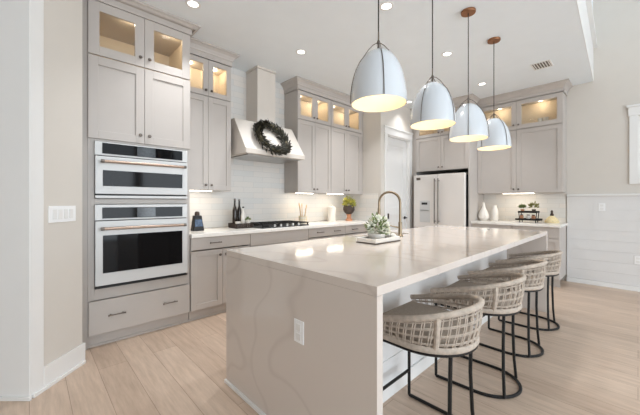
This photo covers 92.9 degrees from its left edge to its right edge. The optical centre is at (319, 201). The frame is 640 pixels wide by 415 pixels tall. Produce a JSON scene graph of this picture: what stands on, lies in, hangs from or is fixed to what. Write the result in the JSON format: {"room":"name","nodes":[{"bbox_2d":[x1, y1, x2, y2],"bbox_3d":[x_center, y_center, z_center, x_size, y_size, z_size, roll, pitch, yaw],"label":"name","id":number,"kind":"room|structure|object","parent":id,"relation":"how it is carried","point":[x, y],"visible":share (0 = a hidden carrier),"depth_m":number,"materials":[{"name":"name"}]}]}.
{"room":"kitchen","nodes":[
{"label":"kitchen","id":0,"kind":"room"},
{"bbox_2d":[44,0,81,365],"bbox_3d":[-2.025,-0.282,2.146,0.360,3.065,0.428,0,0,0],"label":"wall","id":1,"kind":"structure","parent":0,"point":[62,18],"depth_m":2.18,"materials":[{"name":"paint"}]},
{"bbox_2d":[0,0,43,395],"bbox_3d":[-2.020,-0.282,1.970,0.372,3.064,0.100,0,0,0],"label":"trim","id":2,"kind":"structure","parent":1,"relation":"attached to","point":[21,21],"depth_m":1.92,"materials":[{"name":"white paint"}]},
{"bbox_2d":[0,343,85,400],"bbox_3d":[-2.010,1.175,2.139,0.390,0.150,0.470,0,0,0],"label":"baseboard","id":3,"kind":"structure","parent":1,"relation":"attached to","point":[58,369],"depth_m":2.13,"materials":[{"name":"white paint"}]},
{"bbox_2d":[48,206,75,222],"bbox_3d":[-1.840,0.088,2.168,0.010,0.112,0.226,0,0,0],"label":"light switch","id":4,"kind":"object","parent":1,"relation":"attached to","point":[55,213],"visible":1,"depth_m":2.16,"materials":[{"name":"plastic"}]},
{"bbox_2d":[214,89,313,227],"bbox_3d":[-1.684,-0.282,3.751,9.950,3.065,0.150,0,0,-44],"label":"wall","id":5,"kind":"structure","parent":0,"point":[296,89],"depth_m":4.73,"materials":[{"name":"paint"}]},
{"bbox_2d":[190,37,239,190],"bbox_3d":[-1.364,-0.973,3.664,0.663,1.683,0.398,0,0,-44],"label":"upper cabinet","id":6,"kind":"object","parent":5,"relation":"attached to","point":[210,81],"visible":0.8,"depth_m":3.59,"materials":[{"name":"beige paint"}]},
{"bbox_2d":[280,76,334,193],"bbox_3d":[-0.186,-0.973,4.790,0.784,1.683,0.398,0,0,-44],"label":"upper cabinet","id":7,"kind":"object","parent":5,"relation":"attached to","point":[308,115],"visible":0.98,"depth_m":4.68,"materials":[{"name":"beige paint"}]},
{"bbox_2d":[0,280,639,414],"bbox_3d":[1.426,1.300,0.498,9.950,0.100,9.150,0,0,-44],"label":"floor","id":8,"kind":"structure","parent":0,"point":[590,365],"depth_m":2.21,"materials":[{"name":"brown wood"}]},
{"bbox_2d":[82,0,200,349],"bbox_3d":[-1.827,-0.282,3.031,1.008,3.064,0.683,0,0,-44],"label":"tall cabinet","id":9,"kind":"object","parent":8,"relation":"on","point":[136,69],"visible":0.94,"depth_m":2.80,"materials":[{"name":"beige paint"}]},
{"bbox_2d":[94,204,186,289],"bbox_3d":[-1.785,0.385,3.000,0.766,0.720,0.596,0,0,-44],"label":"wall oven","id":10,"kind":"object","parent":9,"relation":"in","point":[134,243],"visible":1,"depth_m":2.79,"materials":[{"name":"metal"}]},
{"bbox_2d":[94,141,186,198],"bbox_3d":[-1.785,-0.274,3.000,0.766,0.488,0.596,0,0,-44],"label":"wall oven","id":11,"kind":"object","parent":9,"relation":"in","point":[120,170],"visible":0.99,"depth_m":2.79,"materials":[{"name":"metal"}]},
{"bbox_2d":[188,234,249,321],"bbox_3d":[-1.275,0.813,3.581,0.694,0.874,0.632,0,0,-44],"label":"base cabinet","id":12,"kind":"object","parent":8,"relation":"on","point":[207,254],"visible":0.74,"depth_m":3.29,"materials":[{"name":"beige paint"}]},
{"bbox_2d":[249,229,307,246],"bbox_3d":[-0.690,0.813,4.146,0.924,0.874,0.623,0,0,-44],"label":"base cabinet","id":13,"kind":"object","parent":8,"relation":"on","point":[276,237],"visible":0.09,"depth_m":3.89,"materials":[{"name":"beige paint"}]},
{"bbox_2d":[308,226,344,239],"bbox_3d":[-0.073,0.813,4.730,0.768,0.874,0.632,0,0,-44],"label":"base cabinet","id":14,"kind":"object","parent":8,"relation":"on","point":[337,231],"visible":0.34,"depth_m":4.51,"materials":[{"name":"beige paint"}]},
{"bbox_2d":[344,223,374,235],"bbox_3d":[0.493,0.813,5.270,0.788,0.874,0.632,0,0,-44],"label":"base cabinet","id":15,"kind":"object","parent":8,"relation":"on","point":[350,229],"visible":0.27,"depth_m":4.99,"materials":[{"name":"beige paint"}]},
{"bbox_2d":[190,220,371,237],"bbox_3d":[-0.378,0.355,4.445,3.188,0.040,0.632,0,0,-44],"label":"countertop","id":16,"kind":"structure","parent":15,"relation":"on","point":[218,231],"depth_m":3.80,"materials":[{"name":"stone"}]},
{"bbox_2d":[191,211,203,230],"bbox_3d":[-1.417,0.224,3.515,0.123,0.222,0.099,0,0,-44],"label":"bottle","id":17,"kind":"object","parent":16,"relation":"on","point":[197,222],"visible":1,"depth_m":3.49,"materials":[{"name":"plastic"}]},
{"bbox_2d":[228,223,252,228],"bbox_3d":[-1.025,0.304,3.922,0.234,0.060,0.222,0,0,-44],"label":"rattan tray","id":18,"kind":"object","parent":16,"relation":"on","point":[230,225],"visible":0.94,"depth_m":3.85,"materials":[{"name":"brown wicker"}]},
{"bbox_2d":[232,198,236,223],"bbox_3d":[-1.101,0.142,3.928,0.060,0.368,0.060,0,0,-44],"label":"glass bottle","id":19,"kind":"object","parent":18,"relation":"on","point":[234,211],"visible":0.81,"depth_m":3.91,"materials":[{"name":"black glass"}]},
{"bbox_2d":[237,199,241,220],"bbox_3d":[-1.058,0.147,3.983,0.058,0.358,0.058,0,0,-44],"label":"glass bottle","id":20,"kind":"object","parent":18,"relation":"on","point":[239,211],"visible":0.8,"depth_m":3.96,"materials":[{"name":"black glass"}]},
{"bbox_2d":[241,207,245,225],"bbox_3d":[-0.998,0.195,3.950,0.060,0.263,0.060,0,0,-44],"label":"oil bottle","id":21,"kind":"object","parent":18,"relation":"in","point":[243,216],"visible":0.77,"depth_m":3.93,"materials":[{"name":"white ceramic"}]},
{"bbox_2d":[250,220,308,228],"bbox_3d":[-0.593,0.309,4.213,0.775,0.050,0.489,0,0,-44],"label":"cooktop","id":22,"kind":"object","parent":16,"relation":"in","point":[286,223],"visible":0.95,"depth_m":4.10,"materials":[{"name":"metal"}]},
{"bbox_2d":[299,216,306,223],"bbox_3d":[-0.263,0.277,4.646,0.130,0.116,0.130,0,0,-44],"label":"utensil crock","id":23,"kind":"object","parent":16,"relation":"on","point":[301,218],"visible":0.77,"depth_m":4.59,"materials":[{"name":"white ceramic"}]},
{"bbox_2d":[328,205,335,220],"bbox_3d":[0.203,0.196,5.229,0.140,0.277,0.140,0,0,-44],"label":"canister","id":24,"kind":"object","parent":16,"relation":"on","point":[331,210],"visible":0.97,"depth_m":5.17,"materials":[{"name":"white ceramic"}]},
{"bbox_2d":[342,195,355,220],"bbox_3d":[0.509,0.102,5.352,0.298,0.465,0.297,0,0,-44],"label":"urn planter","id":25,"kind":"object","parent":16,"relation":"on","point":[348,208],"visible":1,"depth_m":5.30,"materials":[{"name":"orange metal"}]},
{"bbox_2d":[343,205,354,213],"bbox_3d":[0.510,0.141,5.357,0.204,0.154,0.204,0,0,-44],"label":"bowl","id":26,"kind":"object","parent":25,"relation":"on","point":[348,209],"depth_m":5.28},
{"bbox_2d":[383,293,484,414],"bbox_3d":[0.593,0.868,1.638,0.540,0.762,0.518,0,0,-44],"label":"bar stool","id":27,"kind":"object","parent":8,"relation":"on","point":[416,327],"visible":0.94,"depth_m":1.47,"materials":[{"name":"beige wicker"}]},
{"bbox_2d":[383,301,473,347],"bbox_3d":[0.582,0.656,1.648,0.444,0.077,0.452,0,0,-44],"label":"seat cushion","id":28,"kind":"object","parent":27,"relation":"on","point":[444,339],"depth_m":1.49,"materials":[{"name":"beige wicker"}]},
{"bbox_2d":[414,172,467,227],"bbox_3d":[2.377,0.378,5.714,0.866,1.745,0.931,0,0,-44],"label":"refrigerator","id":29,"kind":"object","parent":8,"relation":"on","point":[439,199],"visible":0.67,"depth_m":5.39,"materials":[{"name":"metal"}]},
{"bbox_2d":[383,250,506,402],"bbox_3d":[0.828,0.814,2.926,3.176,0.873,0.900,0,0,-44],"label":"kitchen island","id":30,"kind":"object","parent":8,"relation":"on","point":[395,359],"visible":0.17,"depth_m":2.14,"materials":[{"name":"beige paint"}]},
{"bbox_2d":[224,225,546,414],"bbox_3d":[0.959,0.792,2.778,3.274,0.915,1.270,0,0,-44],"label":"island countertop","id":31,"kind":"structure","parent":30,"relation":"on","point":[336,286],"depth_m":1.65,"materials":[{"name":"white stone"}]},
{"bbox_2d":[294,318,303,344],"bbox_3d":[-0.108,0.657,1.539,0.008,0.115,0.074,0,0,-44],"label":"electrical outlet","id":32,"kind":"object","parent":31,"relation":"attached to","point":[298,325],"visible":1,"depth_m":1.53,"materials":[{"name":"plastic"}]},
{"bbox_2d":[296,323,300,331],"bbox_3d":[-0.110,0.635,1.537,0.002,0.034,0.036,0,0,-44],"label":"receptacle","id":33,"kind":"object","parent":32,"relation":"attached to","point":[298,325],"depth_m":1.53,"materials":[{"name":"white paint"}]},
{"bbox_2d":[296,332,300,340],"bbox_3d":[-0.110,0.683,1.537,0.002,0.034,0.036,0,0,-44],"label":"receptacle","id":34,"kind":"object","parent":32,"relation":"attached to","point":[298,334],"depth_m":1.53,"materials":[{"name":"white paint"}]},
{"bbox_2d":[356,236,400,244],"bbox_3d":[0.492,0.314,2.546,0.356,0.042,0.196,0,0,-44],"label":"serving tray","id":35,"kind":"object","parent":31,"relation":"on","point":[365,239],"visible":0.84,"depth_m":2.45,"materials":[{"name":"white stone"}]},
{"bbox_2d":[364,212,390,238],"bbox_3d":[0.487,0.202,2.553,0.232,0.243,0.232,0,0,-44],"label":"flower arrangement","id":36,"kind":"object","parent":35,"relation":"on","point":[384,226],"visible":1,"depth_m":2.50,"materials":[{"name":"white plant"}]},
{"bbox_2d":[377,191,402,236],"bbox_3d":[0.679,0.114,2.964,0.254,0.441,0.080,0,0,26],"label":"faucet","id":37,"kind":"object","parent":31,"relation":"on","point":[399,226],"visible":0.98,"depth_m":2.93,"materials":[{"name":"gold metal"}]},
{"bbox_2d":[410,94,483,227],"bbox_3d":[2.438,-0.282,5.783,0.773,3.064,1.158,0,0,-44],"label":"tall cabinet","id":38,"kind":"object","parent":8,"relation":"on","point":[433,153],"visible":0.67,"depth_m":5.51,"materials":[{"name":"beige paint"}]},
{"bbox_2d":[430,272,525,398],"bbox_3d":[1.145,0.868,2.148,0.519,0.762,0.540,0,0,44],"label":"bar stool","id":39,"kind":"object","parent":8,"relation":"on","point":[499,301],"visible":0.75,"depth_m":1.98,"materials":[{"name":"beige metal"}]},
{"bbox_2d":[437,280,516,308],"bbox_3d":[1.135,0.656,2.159,0.452,0.077,0.444,0,0,44],"label":"seat cushion","id":40,"kind":"object","parent":39,"relation":"on","point":[507,302],"depth_m":1.98,"materials":[{"name":"beige fabric"}]},
{"bbox_2d":[472,224,511,228],"bbox_3d":[3.038,0.813,5.247,0.637,0.874,0.598,0,0,-44],"label":"base cabinet","id":41,"kind":"object","parent":8,"relation":"on","point":[473,225],"visible":0.02,"depth_m":5.03,"materials":[{"name":"beige paint"}]},
{"bbox_2d":[468,259,547,357],"bbox_3d":[1.666,0.868,2.657,0.540,0.762,0.519,0,0,-43],"label":"bar stool","id":42,"kind":"object","parent":8,"relation":"on","point":[534,282],"visible":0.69,"depth_m":2.49,"materials":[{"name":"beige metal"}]},
{"bbox_2d":[475,267,539,286],"bbox_3d":[1.656,0.656,2.667,0.444,0.077,0.452,0,0,-43],"label":"seat cushion","id":43,"kind":"object","parent":42,"relation":"on","point":[531,281],"depth_m":2.46,"materials":[{"name":"beige fabric"}]},
{"bbox_2d":[495,250,562,330],"bbox_3d":[2.192,0.868,3.160,0.540,0.762,0.519,0,0,-45],"label":"bar stool","id":44,"kind":"object","parent":8,"relation":"on","point":[552,270],"visible":0.56,"depth_m":2.99,"materials":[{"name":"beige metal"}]},
{"bbox_2d":[499,257,554,271],"bbox_3d":[2.182,0.656,3.170,0.444,0.077,0.452,0,0,-45],"label":"seat cushion","id":45,"kind":"object","parent":44,"relation":"on","point":[550,267],"depth_m":2.96,"materials":[{"name":"beige fabric"}]},
{"bbox_2d":[512,225,565,286],"bbox_3d":[3.456,0.813,4.809,0.637,0.874,0.606,0,0,-44],"label":"base cabinet","id":46,"kind":"object","parent":8,"relation":"on","point":[556,237],"visible":0.21,"depth_m":4.50,"materials":[{"name":"beige paint"}]},
{"bbox_2d":[471,220,567,227],"bbox_3d":[3.256,0.355,5.021,0.637,0.040,1.228,0,0,-44],"label":"countertop","id":47,"kind":"structure","parent":46,"relation":"on","point":[499,222],"depth_m":4.80,"materials":[{"name":"stone"}]},
{"bbox_2d":[478,203,488,220],"bbox_3d":[2.916,0.174,5.416,0.176,0.320,0.167,0,0,-44],"label":"vase","id":48,"kind":"object","parent":47,"relation":"on","point":[483,215],"visible":1,"depth_m":5.37,"materials":[{"name":"white ceramic"}]},
{"bbox_2d":[491,205,497,220],"bbox_3d":[3.081,0.197,5.359,0.110,0.275,0.110,0,0,-44],"label":"vase","id":49,"kind":"object","parent":47,"relation":"on","point":[494,212],"visible":1,"depth_m":5.32,"materials":[{"name":"white ceramic"}]},
{"bbox_2d":[515,211,542,222],"bbox_3d":[3.371,0.242,4.910,0.200,0.186,0.330,0,0,-44],"label":"tiered tray","id":50,"kind":"object","parent":47,"relation":"on","point":[521,212],"visible":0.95,"depth_m":4.86,"materials":[{"name":"black metal"}]},
{"bbox_2d":[519,203,526,210],"bbox_3d":[3.310,0.096,4.972,0.118,0.142,0.120,0,0,2],"label":"potted plant","id":51,"kind":"object","parent":50,"relation":"on","point":[521,205],"visible":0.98,"depth_m":4.96,"materials":[{"name":"green plant"}]},
{"bbox_2d":[518,211,539,212],"bbox_3d":[3.371,0.165,4.910,0.200,0.030,0.256,0,0,-44],"label":"shelf","id":52,"kind":"object","parent":50,"relation":"attached to","point":[518,211],"depth_m":4.84,"materials":[{"name":"black metal"}]},
{"bbox_2d":[515,218,542,220],"bbox_3d":[3.371,0.284,4.910,0.200,0.030,0.330,0,0,-44],"label":"shelf","id":53,"kind":"object","parent":50,"relation":"attached to","point":[536,219],"depth_m":4.86,"materials":[{"name":"black metal"}]},
{"bbox_2d":[528,201,539,210],"bbox_3d":[3.410,0.073,4.851,0.165,0.187,0.154,0,0,37],"label":"potted plant","id":54,"kind":"object","parent":50,"relation":"on","point":[531,204],"visible":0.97,"depth_m":4.84,"materials":[{"name":"green plant"}]},
{"bbox_2d":[544,210,559,222],"bbox_3d":[3.684,0.234,4.829,0.196,0.200,0.194,0,0,-44],"label":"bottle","id":55,"kind":"object","parent":47,"relation":"on","point":[551,219],"visible":0.98,"depth_m":4.79,"materials":[{"name":"glass"}]},
{"bbox_2d":[98,0,592,108],"bbox_3d":[-0.499,-1.875,2.368,9.750,0.120,3.787,0,0,-44],"label":"ceiling","id":56,"kind":"structure","parent":0,"point":[335,35],"depth_m":3.34,"materials":[{"name":"paint"}]},
{"bbox_2d":[185,0,200,8],"bbox_3d":[-1.162,-1.810,2.783,0.132,0.007,0.132,0,0,-44],"label":"recessed light","id":57,"kind":"object","parent":56,"relation":"in","point":[195,4],"visible":1,"depth_m":2.78,"materials":[{"name":"white paint"}]},
{"bbox_2d":[296,49,305,54],"bbox_3d":[-0.229,-1.810,3.675,0.132,0.007,0.132,0,0,-44],"label":"recessed light","id":58,"kind":"object","parent":56,"relation":"in","point":[300,51],"visible":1,"depth_m":3.66,"materials":[{"name":"white paint"}]},
{"bbox_2d":[350,0,406,111],"bbox_3d":[0.360,-1.206,1.870,0.337,1.215,0.337,0,0,32],"label":"pendant light","id":59,"kind":"object","parent":56,"relation":"hanging from","point":[379,85],"visible":1,"depth_m":1.76,"materials":[{"name":"white metal"}]},
{"bbox_2d":[379,1,393,10],"bbox_3d":[0.616,-1.810,2.816,0.132,0.007,0.132,0,0,-44],"label":"recessed light","id":60,"kind":"object","parent":56,"relation":"in","point":[387,5],"visible":1,"depth_m":2.80,"materials":[{"name":"white paint"}]},
{"bbox_2d":[410,0,455,129],"bbox_3d":[0.882,-1.206,2.384,0.337,1.215,0.337,0,0,17],"label":"pendant light","id":61,"kind":"object","parent":56,"relation":"hanging from","point":[433,108],"visible":1,"depth_m":2.28,"materials":[{"name":"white metal"}]},
{"bbox_2d":[441,51,452,56],"bbox_3d":[1.557,-1.810,3.726,0.132,0.007,0.132,0,0,-44],"label":"recessed light","id":62,"kind":"object","parent":56,"relation":"in","point":[447,53],"visible":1,"depth_m":3.71,"materials":[{"name":"white paint"}]},
{"bbox_2d":[448,7,488,141],"bbox_3d":[1.413,-1.206,2.896,0.337,1.215,0.337,0,0,-23],"label":"pendant light","id":63,"kind":"object","parent":56,"relation":"hanging from","point":[471,125],"visible":0.97,"depth_m":2.80,"materials":[{"name":"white metal"}]},
{"bbox_2d":[477,37,511,150],"bbox_3d":[1.947,-1.206,3.404,0.338,1.215,0.338,0,0,-33],"label":"pendant light","id":64,"kind":"object","parent":56,"relation":"hanging from","point":[499,138],"visible":0.82,"depth_m":3.29,"materials":[{"name":"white metal"}]},
{"bbox_2d":[530,59,553,70],"bbox_3d":[2.941,-1.810,4.029,0.250,0.010,0.210,0,0,-44],"label":"ceiling vent","id":65,"kind":"object","parent":56,"relation":"in","point":[547,63],"visible":1,"depth_m":4.03,"materials":[{"name":"grey metal"}]},
{"bbox_2d":[350,106,412,231],"bbox_3d":[1.436,-0.282,6.132,1.750,3.065,0.720,0,0,-44],"label":"wall","id":66,"kind":"structure","parent":0,"point":[373,122],"depth_m":5.42,"materials":[{"name":"paint"}]},
{"bbox_2d":[190,67,377,228],"bbox_3d":[-0.372,-0.741,4.445,3.195,2.149,0.660,0,0,-44],"label":"backsplash","id":67,"kind":"structure","parent":66,"relation":"attached to","point":[259,186],"depth_m":4.42,"materials":[{"name":"white tile"}]},
{"bbox_2d":[231,65,304,163],"bbox_3d":[-0.743,-1.193,4.135,0.920,1.242,0.575,0,0,-44],"label":"range hood","id":68,"kind":"object","parent":67,"relation":"attached to","point":[260,81],"visible":0.74,"depth_m":4.08,"materials":[{"name":"paint"}]},
{"bbox_2d":[252,118,292,155],"bbox_3d":[-0.608,-0.841,3.948,0.563,0.539,0.420,0,0,-44],"label":"wreath","id":69,"kind":"object","parent":68,"relation":"hanging from","point":[285,148],"visible":1,"depth_m":3.90,"materials":[{"name":"green plant"}]},
{"bbox_2d":[330,90,362,194],"bbox_3d":[0.396,-0.973,5.346,0.823,1.683,0.398,0,0,-44],"label":"upper cabinet","id":70,"kind":"object","parent":66,"relation":"attached to","point":[346,126],"visible":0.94,"depth_m":5.25,"materials":[{"name":"beige paint"}]},
{"bbox_2d":[383,125,412,230],"bbox_3d":[1.431,-0.045,5.688,0.970,2.590,0.155,0,0,-44],"label":"door","id":71,"kind":"structure","parent":66,"relation":"in","point":[397,151],"depth_m":5.74,"materials":[{"name":"white paint"}]},
{"bbox_2d":[446,0,639,280],"bbox_3d":[5.002,-1.200,3.813,0.200,4.900,9.000,0,0,-44],"label":"wall","id":72,"kind":"structure","parent":0,"point":[597,118],"depth_m":4.48,"materials":[{"name":"paint"}]},
{"bbox_2d":[484,193,565,222],"bbox_3d":[3.481,0.082,5.253,0.008,0.504,1.203,0,0,-44],"label":"backsplash","id":73,"kind":"structure","parent":72,"relation":"attached to","point":[507,204],"depth_m":5.20,"materials":[{"name":"white tile"}]},
{"bbox_2d":[477,79,572,193],"bbox_3d":[3.364,-0.978,5.082,0.403,1.673,1.288,0,0,-44],"label":"upper cabinet","id":74,"kind":"object","parent":72,"relation":"attached to","point":[535,162],"visible":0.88,"depth_m":4.94,"materials":[{"name":"beige paint"}]},
{"bbox_2d":[576,0,596,78],"bbox_3d":[0.721,-2.083,1.091,0.049,0.535,9.756,0,0,44],"label":"trim","id":75,"kind":"structure","parent":72,"relation":"attached to","point":[585,10],"depth_m":3.70,"materials":[{"name":"white paint"}]},
{"bbox_2d":[599,203,604,210],"bbox_3d":[4.173,0.080,4.502,0.008,0.114,0.072,0,0,-44],"label":"electrical outlet","id":76,"kind":"object","parent":72,"relation":"attached to","point":[601,205],"visible":1,"depth_m":4.50,"materials":[{"name":"plastic"}]},
{"bbox_2d":[566,193,639,195],"bbox_3d":[5.905,-0.100,2.690,0.045,0.030,5.828,0,0,-44],"label":"trim","id":77,"kind":"structure","parent":72,"relation":"attached to","point":[632,194],"depth_m":4.46,"materials":[{"name":"white paint"}]},
{"bbox_2d":[567,196,639,286],"bbox_3d":[5.916,0.549,2.699,0.018,1.269,5.825,0,0,-44],"label":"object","id":78,"kind":"structure","parent":72,"relation":"attached to","point":[602,246],"depth_m":4.48,"materials":[{"name":"paint"}]},
{"bbox_2d":[567,277,639,291],"bbox_3d":[5.907,1.218,2.691,0.042,0.065,5.827,0,0,-44],"label":"baseboard","id":79,"kind":"structure","parent":72,"relation":"attached to","point":[570,279],"depth_m":4.47,"materials":[{"name":"white paint"}]},
{"bbox_2d":[626,104,639,183],"bbox_3d":[4.741,-0.805,3.975,0.132,1.110,1.035,0,0,-44],"label":"window","id":80,"kind":"structure","parent":72,"relation":"in","point":[633,110],"depth_m":4.27,"materials":[{"name":"white paint"}]},
{"bbox_2d":[634,256,639,263],"bbox_3d":[4.429,0.815,4.234,0.008,0.114,0.072,0,0,-44],"label":"electrical outlet","id":81,"kind":"object","parent":72,"relation":"attached to","point":[636,258],"visible":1,"depth_m":4.24,"materials":[{"name":"plastic"}]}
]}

